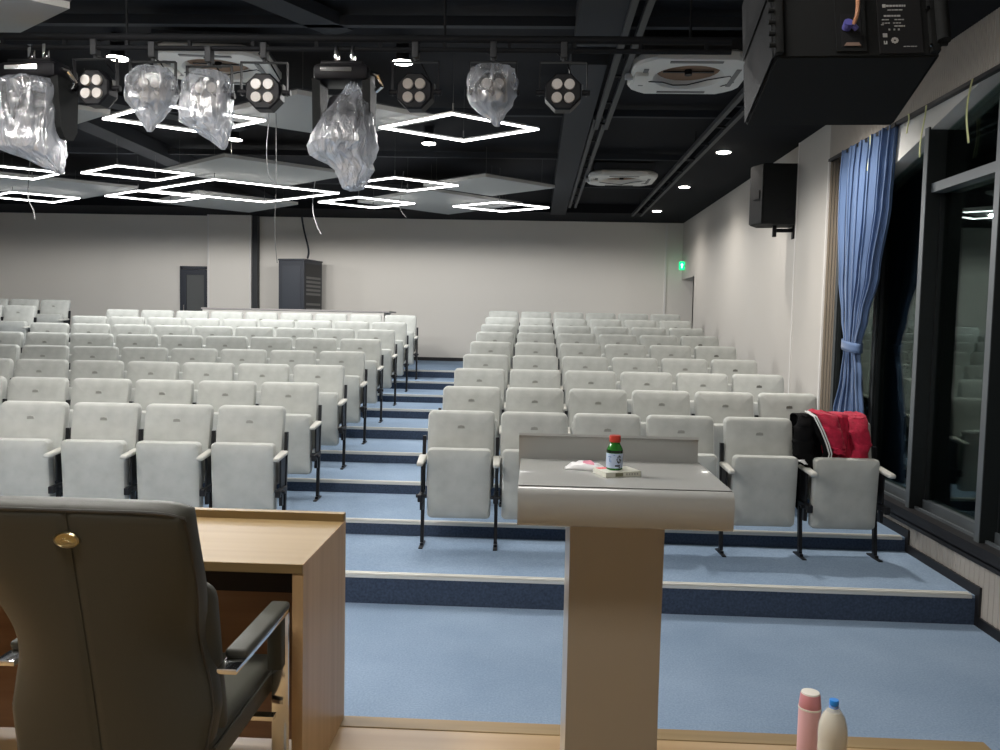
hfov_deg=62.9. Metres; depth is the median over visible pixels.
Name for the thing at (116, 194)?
diffuser
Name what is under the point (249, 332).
seat
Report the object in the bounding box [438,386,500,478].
seat
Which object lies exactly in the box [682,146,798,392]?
wall
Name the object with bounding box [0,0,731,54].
bar
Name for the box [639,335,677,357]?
seat
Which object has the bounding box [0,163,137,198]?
acoustic panel
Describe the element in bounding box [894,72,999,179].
trim
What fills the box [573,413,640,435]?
seat
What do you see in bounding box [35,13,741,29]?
ceiling beam
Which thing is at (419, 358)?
baseboard
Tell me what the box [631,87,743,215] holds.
cable tray
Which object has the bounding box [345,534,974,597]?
floor
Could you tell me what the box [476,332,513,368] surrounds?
seat
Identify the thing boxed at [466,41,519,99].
spotlight
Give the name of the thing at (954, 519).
trim
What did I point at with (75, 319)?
seat
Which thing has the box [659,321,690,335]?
seat
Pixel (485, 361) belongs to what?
seat
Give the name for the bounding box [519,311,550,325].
seat
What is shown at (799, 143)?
trim
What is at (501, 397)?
seat cushion
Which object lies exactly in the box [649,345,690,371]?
seat
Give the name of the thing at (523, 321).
seat
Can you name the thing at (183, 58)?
air conditioner
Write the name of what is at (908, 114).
tape
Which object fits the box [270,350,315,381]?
seat
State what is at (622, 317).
seat
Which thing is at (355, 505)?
floor
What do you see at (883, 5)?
print
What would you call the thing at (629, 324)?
seat
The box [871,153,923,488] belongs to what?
window
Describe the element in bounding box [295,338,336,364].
seat
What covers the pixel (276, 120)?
loose wire
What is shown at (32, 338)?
seat
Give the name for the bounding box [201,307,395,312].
countertop
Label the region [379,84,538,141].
pendant light
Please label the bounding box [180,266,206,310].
door
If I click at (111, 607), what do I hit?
office chair
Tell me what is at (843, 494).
seat cushion
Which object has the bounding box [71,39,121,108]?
spotlight
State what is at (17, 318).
seat
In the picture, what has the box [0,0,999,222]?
ceiling
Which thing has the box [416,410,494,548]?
seat
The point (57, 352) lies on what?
seat
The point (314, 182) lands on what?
loose wire
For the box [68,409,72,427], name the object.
seat cushion
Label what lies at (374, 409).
trim
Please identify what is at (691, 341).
seat
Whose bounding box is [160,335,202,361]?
seat
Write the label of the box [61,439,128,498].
seat cushion
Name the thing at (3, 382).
seat
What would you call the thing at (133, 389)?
seat cushion
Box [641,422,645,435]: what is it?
seat cushion
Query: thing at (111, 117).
pendant light
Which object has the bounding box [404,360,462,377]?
floor
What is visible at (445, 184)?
diffuser
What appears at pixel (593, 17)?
air duct
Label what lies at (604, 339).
seat
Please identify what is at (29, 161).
loose wire
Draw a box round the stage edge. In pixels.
[339,716,990,749]
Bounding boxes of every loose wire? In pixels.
[27,161,34,218]
[266,113,276,184]
[274,120,277,262]
[312,182,321,234]
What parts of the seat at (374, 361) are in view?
backrest, leg, arm panel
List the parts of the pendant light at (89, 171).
frame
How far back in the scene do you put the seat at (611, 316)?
14.15 m
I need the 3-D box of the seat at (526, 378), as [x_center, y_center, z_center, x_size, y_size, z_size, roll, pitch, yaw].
[0.312,0.467,8.143,0.578,1.023,0.425,1,4,1]
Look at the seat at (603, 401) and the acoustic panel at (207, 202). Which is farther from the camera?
the acoustic panel at (207, 202)
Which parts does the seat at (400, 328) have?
backrest, leg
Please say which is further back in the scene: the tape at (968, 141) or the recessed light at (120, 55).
the recessed light at (120, 55)
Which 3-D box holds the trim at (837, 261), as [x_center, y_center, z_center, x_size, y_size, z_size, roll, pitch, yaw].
[3.390,-0.301,8.314,0.004,2.481,0.062,1,4,2]
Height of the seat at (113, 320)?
1.023 m
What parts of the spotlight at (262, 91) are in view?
knob, knob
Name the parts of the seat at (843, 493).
leg, arm panel, armrest, backrest, leg, arm panel, armrest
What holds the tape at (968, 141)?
hanging from the wall at (815, 149)
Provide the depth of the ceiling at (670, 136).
8.14 m
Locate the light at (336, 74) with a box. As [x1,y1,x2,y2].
[312,46,383,130]
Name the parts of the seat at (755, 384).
backrest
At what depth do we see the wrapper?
2.01 m
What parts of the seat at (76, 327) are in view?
backrest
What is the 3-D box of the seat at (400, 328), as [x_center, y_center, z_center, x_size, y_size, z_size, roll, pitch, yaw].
[-1.665,-0.272,12.146,0.640,1.023,0.425,1,4,-1]
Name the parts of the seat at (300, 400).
backrest, armrest, leg, arm panel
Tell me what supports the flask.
on the floor at (345, 738)
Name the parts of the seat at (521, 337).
backrest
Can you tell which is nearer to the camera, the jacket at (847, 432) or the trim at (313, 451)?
the jacket at (847, 432)
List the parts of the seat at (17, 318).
backrest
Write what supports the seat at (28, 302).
on the floor
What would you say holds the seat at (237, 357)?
on the floor at (352, 444)
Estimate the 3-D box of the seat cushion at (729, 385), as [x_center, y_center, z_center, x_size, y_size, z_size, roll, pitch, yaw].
[2.627,0.366,9.060,0.478,0.533,0.126,1,4,1]
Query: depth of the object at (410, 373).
13.60 m
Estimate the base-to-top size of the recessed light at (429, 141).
0.200 m
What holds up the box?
on the podium
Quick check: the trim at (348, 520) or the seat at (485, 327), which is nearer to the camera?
the trim at (348, 520)
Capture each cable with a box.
[301,216,309,258]
[852,0,859,24]
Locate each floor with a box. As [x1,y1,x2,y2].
[0,727,882,749]
[55,491,904,539]
[287,461,499,483]
[314,438,499,454]
[339,417,427,427]
[344,602,999,749]
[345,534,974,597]
[361,401,442,417]
[377,388,442,402]
[386,377,453,389]
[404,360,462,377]
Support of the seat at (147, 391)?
on the floor at (355, 505)
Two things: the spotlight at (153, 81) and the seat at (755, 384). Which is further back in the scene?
the seat at (755, 384)
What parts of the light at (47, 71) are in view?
yoke arm, connector panel, yoke arm, handle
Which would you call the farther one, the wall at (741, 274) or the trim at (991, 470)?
the wall at (741, 274)
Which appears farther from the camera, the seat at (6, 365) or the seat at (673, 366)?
the seat at (673, 366)
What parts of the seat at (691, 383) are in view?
backrest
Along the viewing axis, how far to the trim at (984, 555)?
5.71 m
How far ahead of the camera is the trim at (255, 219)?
16.94 m
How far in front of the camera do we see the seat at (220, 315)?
13.19 m
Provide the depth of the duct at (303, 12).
5.75 m
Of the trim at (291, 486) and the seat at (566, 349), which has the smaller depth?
the trim at (291, 486)
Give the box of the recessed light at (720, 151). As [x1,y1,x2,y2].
[715,150,731,153]
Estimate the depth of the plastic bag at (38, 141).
5.01 m
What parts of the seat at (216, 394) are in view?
backrest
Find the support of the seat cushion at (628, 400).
on the seat at (629, 381)
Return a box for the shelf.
[205,571,291,592]
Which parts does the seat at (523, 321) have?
backrest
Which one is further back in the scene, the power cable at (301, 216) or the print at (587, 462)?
the power cable at (301, 216)
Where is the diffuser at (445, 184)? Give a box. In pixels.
[365,177,457,191]
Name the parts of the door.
pane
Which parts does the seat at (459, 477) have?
armrest, leg, arm panel, backrest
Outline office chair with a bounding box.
[0,496,289,749]
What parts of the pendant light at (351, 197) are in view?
frame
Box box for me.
[593,466,640,477]
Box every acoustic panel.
[0,0,70,32]
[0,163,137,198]
[78,104,110,123]
[153,182,298,211]
[160,152,336,185]
[231,88,436,132]
[357,164,521,213]
[423,149,555,195]
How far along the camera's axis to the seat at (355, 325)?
12.22 m
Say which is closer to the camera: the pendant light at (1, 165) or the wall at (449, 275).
the pendant light at (1, 165)
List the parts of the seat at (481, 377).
backrest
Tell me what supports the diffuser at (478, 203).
attached to the pendant light at (498, 201)
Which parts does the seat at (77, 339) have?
backrest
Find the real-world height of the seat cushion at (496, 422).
0.533 m
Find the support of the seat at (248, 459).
on the floor at (364, 552)
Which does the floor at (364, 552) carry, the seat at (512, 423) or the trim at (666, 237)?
the seat at (512, 423)
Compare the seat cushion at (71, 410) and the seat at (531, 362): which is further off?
the seat at (531, 362)
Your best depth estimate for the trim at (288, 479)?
7.56 m
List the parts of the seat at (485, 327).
backrest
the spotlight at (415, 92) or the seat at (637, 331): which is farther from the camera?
the seat at (637, 331)
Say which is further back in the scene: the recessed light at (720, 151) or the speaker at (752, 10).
the recessed light at (720, 151)
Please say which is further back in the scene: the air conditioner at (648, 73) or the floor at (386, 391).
the floor at (386, 391)
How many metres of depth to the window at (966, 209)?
5.93 m
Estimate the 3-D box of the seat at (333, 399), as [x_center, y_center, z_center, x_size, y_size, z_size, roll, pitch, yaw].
[-1.846,0.419,8.191,0.640,1.023,0.425,1,4,-1]
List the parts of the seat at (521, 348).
backrest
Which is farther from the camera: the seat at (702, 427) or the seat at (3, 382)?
the seat at (3, 382)
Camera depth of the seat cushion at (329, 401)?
8.10 m
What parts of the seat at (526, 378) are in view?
backrest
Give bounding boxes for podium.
[517,433,734,749]
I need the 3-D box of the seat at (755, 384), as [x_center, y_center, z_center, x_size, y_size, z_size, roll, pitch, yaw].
[2.583,0.517,8.111,0.640,1.023,0.425,1,4,1]
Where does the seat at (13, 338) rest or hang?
on the floor at (370, 421)
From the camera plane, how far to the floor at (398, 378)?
13.14 m
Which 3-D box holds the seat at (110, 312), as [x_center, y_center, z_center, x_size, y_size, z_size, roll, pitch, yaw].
[-6.129,-0.540,13.085,0.578,1.023,0.425,1,4,-1]
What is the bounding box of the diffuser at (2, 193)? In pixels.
[0,192,79,202]
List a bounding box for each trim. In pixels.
[55,481,809,502]
[207,214,251,307]
[252,216,259,307]
[287,478,499,487]
[312,450,499,455]
[312,453,426,463]
[339,426,427,430]
[339,429,427,439]
[345,570,971,598]
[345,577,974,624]
[346,518,901,539]
[346,522,904,550]
[361,410,429,418]
[367,408,431,411]
[377,393,442,396]
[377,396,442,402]
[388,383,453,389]
[392,381,453,383]
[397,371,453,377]
[404,369,454,371]
[663,224,667,313]
[788,143,799,392]
[817,158,830,409]
[828,64,999,161]
[829,238,838,411]
[832,272,838,410]
[868,287,877,428]
[871,269,880,449]
[883,494,999,575]
[884,480,999,550]
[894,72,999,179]
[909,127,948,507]
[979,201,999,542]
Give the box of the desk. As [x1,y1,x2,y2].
[0,507,345,749]
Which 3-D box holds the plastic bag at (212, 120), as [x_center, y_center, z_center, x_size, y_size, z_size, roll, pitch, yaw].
[-1.845,-1.663,5.141,0.346,0.483,0.282,1,4,-4]
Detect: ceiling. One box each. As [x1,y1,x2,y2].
[0,0,743,204]
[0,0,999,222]
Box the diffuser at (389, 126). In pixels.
[379,113,538,141]
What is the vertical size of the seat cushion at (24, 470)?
0.533 m
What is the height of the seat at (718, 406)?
1.023 m
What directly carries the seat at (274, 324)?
on the floor at (386, 391)
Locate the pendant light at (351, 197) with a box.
[318,181,414,207]
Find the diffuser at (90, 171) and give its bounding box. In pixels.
[81,165,193,180]
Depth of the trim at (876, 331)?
7.32 m
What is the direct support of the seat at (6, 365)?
on the floor at (328, 469)
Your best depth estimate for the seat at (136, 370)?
8.25 m
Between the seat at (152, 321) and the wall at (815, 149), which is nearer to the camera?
the wall at (815, 149)
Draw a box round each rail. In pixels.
[0,147,690,160]
[53,175,663,188]
[85,104,731,118]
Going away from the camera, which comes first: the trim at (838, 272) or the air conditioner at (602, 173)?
the trim at (838, 272)
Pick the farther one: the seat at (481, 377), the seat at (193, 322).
the seat at (193, 322)
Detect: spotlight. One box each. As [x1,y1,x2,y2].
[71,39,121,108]
[127,41,179,99]
[186,46,235,104]
[237,42,290,112]
[389,42,441,112]
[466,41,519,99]
[536,42,589,113]
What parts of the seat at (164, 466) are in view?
armrest, arm panel, leg, backrest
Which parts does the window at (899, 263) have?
frame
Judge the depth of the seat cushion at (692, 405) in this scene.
8.00 m
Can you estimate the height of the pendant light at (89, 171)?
0.502 m
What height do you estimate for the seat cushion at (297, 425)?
0.533 m
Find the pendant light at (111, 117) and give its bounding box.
[102,104,265,131]
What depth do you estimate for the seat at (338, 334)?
11.23 m
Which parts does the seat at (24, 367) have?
backrest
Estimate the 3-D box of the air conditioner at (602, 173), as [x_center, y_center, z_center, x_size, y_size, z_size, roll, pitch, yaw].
[1.658,-2.744,11.286,0.960,0.224,0.840,1,4,2]
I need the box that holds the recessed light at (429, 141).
[421,126,436,145]
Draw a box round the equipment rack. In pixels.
[278,259,322,309]
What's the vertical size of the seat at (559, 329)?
1.023 m
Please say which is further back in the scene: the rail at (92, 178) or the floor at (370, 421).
the rail at (92, 178)
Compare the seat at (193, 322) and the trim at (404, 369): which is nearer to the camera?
the seat at (193, 322)
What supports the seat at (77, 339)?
on the floor at (370, 421)
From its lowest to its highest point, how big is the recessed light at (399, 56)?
0.200 m
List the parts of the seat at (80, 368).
backrest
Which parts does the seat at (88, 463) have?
armrest, arm panel, leg, backrest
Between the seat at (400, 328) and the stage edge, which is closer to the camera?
the stage edge
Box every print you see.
[583,460,593,464]
[881,4,916,46]
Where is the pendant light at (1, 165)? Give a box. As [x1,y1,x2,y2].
[0,164,59,179]
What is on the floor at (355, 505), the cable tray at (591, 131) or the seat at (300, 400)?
the seat at (300, 400)
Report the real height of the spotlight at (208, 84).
0.412 m
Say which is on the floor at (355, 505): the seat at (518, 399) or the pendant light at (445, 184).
the seat at (518, 399)
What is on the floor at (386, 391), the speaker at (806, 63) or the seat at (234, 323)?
the seat at (234, 323)
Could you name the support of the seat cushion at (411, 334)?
on the seat at (410, 320)
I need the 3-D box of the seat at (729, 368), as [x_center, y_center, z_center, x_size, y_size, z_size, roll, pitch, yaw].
[2.628,0.350,9.104,0.640,1.023,0.425,1,4,1]
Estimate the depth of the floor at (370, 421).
10.09 m
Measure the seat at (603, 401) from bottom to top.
1.023 m
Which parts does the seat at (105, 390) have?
backrest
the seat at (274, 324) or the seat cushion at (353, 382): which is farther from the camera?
the seat at (274, 324)
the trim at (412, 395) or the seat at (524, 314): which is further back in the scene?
the seat at (524, 314)
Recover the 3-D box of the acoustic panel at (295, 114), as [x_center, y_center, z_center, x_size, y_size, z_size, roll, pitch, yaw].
[-1.627,-2.563,7.508,1.706,0.410,1.292,4,5,39]
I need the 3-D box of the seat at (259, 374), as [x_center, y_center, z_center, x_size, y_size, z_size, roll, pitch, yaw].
[-2.437,0.407,8.185,0.578,1.023,0.425,1,4,-1]
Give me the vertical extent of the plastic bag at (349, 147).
0.712 m
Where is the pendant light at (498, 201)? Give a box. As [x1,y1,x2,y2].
[453,195,548,211]
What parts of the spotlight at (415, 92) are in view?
knob, knob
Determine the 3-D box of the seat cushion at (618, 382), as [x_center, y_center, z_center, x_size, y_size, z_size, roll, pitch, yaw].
[1.507,0.341,9.076,0.478,0.533,0.126,1,4,1]
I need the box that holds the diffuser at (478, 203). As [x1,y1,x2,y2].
[453,202,548,211]
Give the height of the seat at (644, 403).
1.023 m
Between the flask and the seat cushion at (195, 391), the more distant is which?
the seat cushion at (195, 391)
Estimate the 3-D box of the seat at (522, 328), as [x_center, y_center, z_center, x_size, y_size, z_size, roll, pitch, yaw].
[0.494,-0.224,12.098,0.578,1.023,0.425,1,4,1]
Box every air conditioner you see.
[151,29,281,84]
[585,162,657,185]
[625,37,744,93]
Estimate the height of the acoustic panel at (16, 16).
0.410 m
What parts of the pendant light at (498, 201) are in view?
frame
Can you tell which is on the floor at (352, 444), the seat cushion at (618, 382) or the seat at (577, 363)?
the seat at (577, 363)
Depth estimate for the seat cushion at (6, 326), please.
13.30 m
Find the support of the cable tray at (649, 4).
hanging from the ceiling at (670, 136)
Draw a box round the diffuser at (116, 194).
[105,190,204,202]
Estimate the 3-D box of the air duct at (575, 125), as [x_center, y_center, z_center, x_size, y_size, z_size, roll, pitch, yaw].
[0.899,-2.828,10.912,0.280,0.200,9.000,1,4,2]
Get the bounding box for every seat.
[0,298,8,313]
[0,305,3,320]
[0,305,36,341]
[0,331,23,352]
[0,344,19,369]
[0,358,13,385]
[0,376,6,405]
[0,401,69,496]
[2,377,68,402]
[3,299,39,316]
[5,359,68,398]
[13,345,69,376]
[19,332,68,358]
[23,322,69,345]
[36,299,70,324]
[43,402,141,498]
[62,378,131,495]
[68,323,110,353]
[68,346,118,378]
[68,360,123,404]
[69,316,106,338]
[69,333,113,364]
[106,309,138,323]
[109,316,144,333]
[112,324,150,346]
[115,334,157,360]
[120,403,213,507]
[121,347,167,378]
[126,361,179,402]
[129,379,193,485]
[141,310,173,324]
[147,317,181,334]
[153,325,191,347]
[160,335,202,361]
[171,348,217,379]
[176,311,208,324]
[182,362,234,403]
[184,318,219,334]
[192,380,256,441]
[194,326,232,347]
[196,405,288,509]
[205,336,247,362]
[211,311,243,325]
[220,349,266,380]
[222,319,256,335]
[235,327,273,348]
[237,363,289,405]
[246,312,277,326]
[250,337,291,363]
[255,382,321,501]
[260,320,294,336]
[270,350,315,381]
[276,328,313,349]
[280,313,312,327]
[293,364,347,469]
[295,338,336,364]
[297,320,331,337]
[315,313,346,328]
[317,328,354,350]
[319,351,367,443]
[335,321,369,338]
[340,339,383,422]
[350,314,381,328]
[358,329,397,405]
[372,322,408,391]
[384,315,418,379]
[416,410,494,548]
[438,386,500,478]
[454,368,504,439]
[463,354,508,411]
[470,341,510,384]
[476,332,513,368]
[481,324,515,356]
[485,317,516,343]
[489,311,518,333]
[491,411,567,550]
[499,387,563,506]
[504,369,560,411]
[507,355,557,387]
[510,342,555,370]
[514,333,554,355]
[516,325,552,342]
[518,318,551,332]
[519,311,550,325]
[552,312,582,335]
[553,318,586,343]
[555,326,590,356]
[556,333,595,365]
[558,343,600,385]
[561,356,607,412]
[563,370,615,410]
[565,389,626,433]
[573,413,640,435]
[586,313,615,325]
[589,319,621,333]
[594,326,627,343]
[599,334,635,356]
[604,344,645,370]
[611,357,657,389]
[618,313,647,326]
[620,372,671,413]
[624,320,656,334]
[628,390,689,435]
[631,327,665,344]
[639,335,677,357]
[646,415,716,476]
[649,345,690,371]
[650,314,680,327]
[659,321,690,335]
[661,358,706,390]
[669,328,703,345]
[676,373,727,415]
[680,336,718,358]
[691,391,753,478]
[694,346,735,372]
[711,359,756,391]
[715,417,797,556]
[732,374,783,416]
[755,393,816,419]
[793,423,895,561]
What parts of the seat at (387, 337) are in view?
backrest, leg, arm panel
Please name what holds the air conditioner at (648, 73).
attached to the ceiling at (670, 136)
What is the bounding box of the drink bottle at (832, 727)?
[817,698,846,749]
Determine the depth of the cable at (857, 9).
3.06 m
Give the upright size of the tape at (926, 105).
0.380 m
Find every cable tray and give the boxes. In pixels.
[568,115,606,207]
[593,0,655,129]
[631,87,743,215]
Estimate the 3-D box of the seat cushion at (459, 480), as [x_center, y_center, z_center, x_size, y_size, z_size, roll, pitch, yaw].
[-0.307,0.813,6.151,0.478,0.533,0.126,1,4,1]
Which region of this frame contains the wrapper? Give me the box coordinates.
[564,460,603,470]
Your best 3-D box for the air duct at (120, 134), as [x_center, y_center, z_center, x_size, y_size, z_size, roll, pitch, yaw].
[-4.597,-2.860,9.343,0.300,0.160,12.200,1,4,2]
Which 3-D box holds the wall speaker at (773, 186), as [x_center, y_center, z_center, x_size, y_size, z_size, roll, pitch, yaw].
[3.158,-1.996,9.488,0.510,0.827,0.462,2,4,10]
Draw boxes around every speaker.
[742,0,766,60]
[743,0,951,124]
[749,163,797,239]
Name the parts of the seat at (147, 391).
backrest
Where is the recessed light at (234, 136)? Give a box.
[229,131,242,141]
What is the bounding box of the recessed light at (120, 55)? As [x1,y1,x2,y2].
[105,32,130,61]
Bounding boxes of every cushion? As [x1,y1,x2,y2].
[0,321,27,341]
[0,438,55,496]
[36,314,62,322]
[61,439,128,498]
[68,387,71,404]
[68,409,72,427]
[131,388,134,402]
[136,441,202,507]
[140,411,145,440]
[193,390,197,403]
[205,582,227,727]
[211,442,276,509]
[213,412,217,441]
[234,373,237,380]
[256,391,260,405]
[285,414,311,473]
[289,374,292,381]
[319,392,338,445]
[344,375,360,422]
[364,360,377,403]
[377,349,391,387]
[392,340,403,375]
[404,331,413,364]
[427,447,491,518]
[494,419,497,478]
[500,397,502,439]
[501,449,519,519]
[616,381,619,389]
[627,399,630,413]
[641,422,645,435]
[672,383,675,390]
[690,400,694,415]
[698,453,716,476]
[714,423,723,478]
[728,384,731,391]
[730,455,797,526]
[754,402,757,416]
[808,457,879,529]
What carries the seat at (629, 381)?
on the floor at (328, 469)
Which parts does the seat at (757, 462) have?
leg, arm panel, armrest, backrest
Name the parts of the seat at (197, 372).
backrest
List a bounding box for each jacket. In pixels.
[790,411,832,508]
[808,408,871,457]
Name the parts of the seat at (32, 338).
backrest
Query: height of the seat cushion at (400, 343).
0.533 m
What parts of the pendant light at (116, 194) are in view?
frame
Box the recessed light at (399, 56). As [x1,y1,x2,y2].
[391,43,413,65]
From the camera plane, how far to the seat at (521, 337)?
11.19 m
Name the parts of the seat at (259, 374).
backrest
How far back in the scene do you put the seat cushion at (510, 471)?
6.10 m
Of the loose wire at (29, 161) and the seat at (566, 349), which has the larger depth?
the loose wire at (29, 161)
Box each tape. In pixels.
[906,114,909,133]
[919,105,926,156]
[965,78,973,142]
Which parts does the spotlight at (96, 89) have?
knob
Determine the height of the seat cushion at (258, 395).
0.533 m
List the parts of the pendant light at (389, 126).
frame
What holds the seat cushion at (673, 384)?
on the seat at (673, 366)
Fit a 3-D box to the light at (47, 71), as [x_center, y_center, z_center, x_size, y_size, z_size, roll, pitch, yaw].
[-2.873,-1.758,5.169,0.494,0.645,0.248,2,4,8]
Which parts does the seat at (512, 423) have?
leg, arm panel, armrest, backrest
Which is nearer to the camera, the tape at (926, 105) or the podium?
the podium
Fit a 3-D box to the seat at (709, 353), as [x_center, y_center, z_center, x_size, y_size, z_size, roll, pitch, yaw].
[2.673,0.165,10.073,0.640,1.023,0.425,1,4,1]
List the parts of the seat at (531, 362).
backrest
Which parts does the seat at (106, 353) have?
backrest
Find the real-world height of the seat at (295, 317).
1.023 m
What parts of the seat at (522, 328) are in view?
backrest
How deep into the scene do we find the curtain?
7.34 m
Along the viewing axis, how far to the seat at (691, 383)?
8.20 m
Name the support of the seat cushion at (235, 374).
on the seat at (237, 357)
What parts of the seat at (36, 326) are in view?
backrest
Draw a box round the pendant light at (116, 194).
[105,173,204,202]
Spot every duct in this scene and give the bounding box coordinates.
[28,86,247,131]
[28,90,277,198]
[243,0,352,34]
[551,44,607,214]
[574,0,630,46]
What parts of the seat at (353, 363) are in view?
backrest, armrest, arm panel, leg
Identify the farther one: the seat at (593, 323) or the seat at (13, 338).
the seat at (593, 323)
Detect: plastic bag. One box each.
[0,74,67,174]
[124,65,177,131]
[178,70,233,149]
[306,83,378,191]
[467,63,517,126]
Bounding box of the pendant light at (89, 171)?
[81,158,193,180]
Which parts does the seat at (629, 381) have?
backrest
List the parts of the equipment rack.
panel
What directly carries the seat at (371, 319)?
on the floor at (398, 378)
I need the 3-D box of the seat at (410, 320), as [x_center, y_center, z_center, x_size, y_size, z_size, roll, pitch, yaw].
[-1.619,-0.449,13.130,0.640,1.023,0.425,1,4,-1]
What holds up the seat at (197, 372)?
on the floor at (328, 469)
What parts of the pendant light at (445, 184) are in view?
frame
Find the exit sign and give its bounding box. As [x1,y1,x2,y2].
[679,261,684,269]
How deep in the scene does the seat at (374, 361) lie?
10.21 m
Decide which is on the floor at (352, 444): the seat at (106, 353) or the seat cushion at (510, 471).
the seat at (106, 353)
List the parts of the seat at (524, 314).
backrest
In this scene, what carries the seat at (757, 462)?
on the floor at (364, 552)
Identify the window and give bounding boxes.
[834,295,873,419]
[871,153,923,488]
[924,83,999,519]
[997,485,999,532]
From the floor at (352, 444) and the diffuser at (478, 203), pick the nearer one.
the floor at (352, 444)
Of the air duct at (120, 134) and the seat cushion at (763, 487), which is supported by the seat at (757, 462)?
the seat cushion at (763, 487)
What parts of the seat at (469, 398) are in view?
backrest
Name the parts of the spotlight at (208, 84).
knob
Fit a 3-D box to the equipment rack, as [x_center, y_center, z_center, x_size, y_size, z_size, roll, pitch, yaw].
[-4.008,-1.311,16.451,0.585,1.985,0.740,2,4,16]
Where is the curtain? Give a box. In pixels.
[831,123,898,413]
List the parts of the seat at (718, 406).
backrest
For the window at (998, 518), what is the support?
in the wall at (815, 149)
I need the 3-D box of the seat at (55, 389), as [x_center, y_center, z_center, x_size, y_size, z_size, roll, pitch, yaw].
[-4.162,0.541,7.191,0.578,1.023,0.425,1,4,-1]
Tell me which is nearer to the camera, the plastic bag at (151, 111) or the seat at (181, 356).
the plastic bag at (151, 111)
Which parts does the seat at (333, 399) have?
backrest, armrest, leg, arm panel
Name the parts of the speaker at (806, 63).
plate, rigging rail, plate, plate, rigging rail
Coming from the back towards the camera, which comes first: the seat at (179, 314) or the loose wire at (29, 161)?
the seat at (179, 314)
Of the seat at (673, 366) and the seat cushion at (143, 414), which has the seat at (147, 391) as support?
the seat cushion at (143, 414)
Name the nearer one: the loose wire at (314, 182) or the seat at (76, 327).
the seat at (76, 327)
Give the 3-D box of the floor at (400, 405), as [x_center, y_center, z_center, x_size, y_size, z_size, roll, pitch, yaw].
[-4.074,0.823,11.253,14.960,0.943,0.980,1,4,2]
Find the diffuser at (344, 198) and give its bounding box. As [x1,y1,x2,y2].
[318,197,414,207]
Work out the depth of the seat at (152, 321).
12.20 m
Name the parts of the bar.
hanger rod, hanger rod, hanger rod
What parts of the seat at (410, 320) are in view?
backrest, leg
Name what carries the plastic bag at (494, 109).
on the spotlight at (486, 83)
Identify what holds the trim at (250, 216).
attached to the wall at (228, 234)
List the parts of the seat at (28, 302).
backrest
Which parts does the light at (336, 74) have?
yoke arm, connector panel, yoke arm, handle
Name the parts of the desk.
modesty panel, panel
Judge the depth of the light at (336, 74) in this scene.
5.00 m
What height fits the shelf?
0.100 m
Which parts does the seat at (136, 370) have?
backrest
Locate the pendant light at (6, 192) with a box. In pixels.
[0,187,79,202]
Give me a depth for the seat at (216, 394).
7.29 m
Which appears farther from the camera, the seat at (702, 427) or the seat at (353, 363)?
the seat at (353, 363)
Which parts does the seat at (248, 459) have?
armrest, arm panel, leg, backrest, armrest, arm panel, leg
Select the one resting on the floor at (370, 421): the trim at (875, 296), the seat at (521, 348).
the seat at (521, 348)
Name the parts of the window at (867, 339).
frame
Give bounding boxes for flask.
[796,688,821,749]
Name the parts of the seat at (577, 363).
backrest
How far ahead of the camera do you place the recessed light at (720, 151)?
9.70 m
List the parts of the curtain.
rail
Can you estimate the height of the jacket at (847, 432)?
0.485 m
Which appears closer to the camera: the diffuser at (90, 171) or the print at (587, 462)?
the print at (587, 462)
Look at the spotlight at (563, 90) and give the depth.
5.01 m
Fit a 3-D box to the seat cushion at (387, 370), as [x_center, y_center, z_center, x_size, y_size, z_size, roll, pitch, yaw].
[-1.710,-0.090,11.111,0.478,0.533,0.126,1,4,-1]
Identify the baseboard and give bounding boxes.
[414,357,462,360]
[877,513,999,642]
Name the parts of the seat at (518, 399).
leg, backrest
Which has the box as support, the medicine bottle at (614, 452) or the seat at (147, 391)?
the medicine bottle at (614, 452)
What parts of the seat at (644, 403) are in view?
backrest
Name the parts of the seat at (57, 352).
backrest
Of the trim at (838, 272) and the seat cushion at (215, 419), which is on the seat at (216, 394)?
the seat cushion at (215, 419)
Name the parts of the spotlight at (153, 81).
knob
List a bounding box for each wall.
[0,212,692,357]
[209,215,248,307]
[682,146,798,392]
[789,7,999,629]
[819,158,840,411]
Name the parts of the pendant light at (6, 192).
frame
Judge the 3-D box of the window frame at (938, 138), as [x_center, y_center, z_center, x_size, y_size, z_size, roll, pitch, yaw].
[3.314,-0.407,6.314,0.186,2.949,0.070,1,4,2]
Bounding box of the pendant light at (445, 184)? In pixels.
[365,170,457,191]
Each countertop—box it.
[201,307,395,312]
[201,307,395,321]
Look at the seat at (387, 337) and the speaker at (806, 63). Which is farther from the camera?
the seat at (387, 337)
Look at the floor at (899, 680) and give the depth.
4.54 m
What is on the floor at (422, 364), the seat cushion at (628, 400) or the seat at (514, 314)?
the seat at (514, 314)
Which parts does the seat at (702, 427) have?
backrest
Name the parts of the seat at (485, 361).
backrest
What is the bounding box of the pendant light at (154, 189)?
[145,173,338,202]
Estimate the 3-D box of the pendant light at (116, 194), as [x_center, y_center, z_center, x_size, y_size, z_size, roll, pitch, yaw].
[-5.120,-2.892,12.142,1.234,0.502,0.893,4,5,38]
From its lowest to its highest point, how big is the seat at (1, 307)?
1.023 m
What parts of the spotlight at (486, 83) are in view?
knob, knob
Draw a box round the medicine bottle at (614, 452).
[606,434,622,469]
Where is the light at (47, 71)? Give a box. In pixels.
[0,44,77,140]
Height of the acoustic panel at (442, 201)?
0.410 m
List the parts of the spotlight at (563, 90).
knob, knob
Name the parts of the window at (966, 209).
frame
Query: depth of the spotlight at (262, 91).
5.09 m
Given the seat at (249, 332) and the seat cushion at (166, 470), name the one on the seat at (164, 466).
the seat cushion at (166, 470)

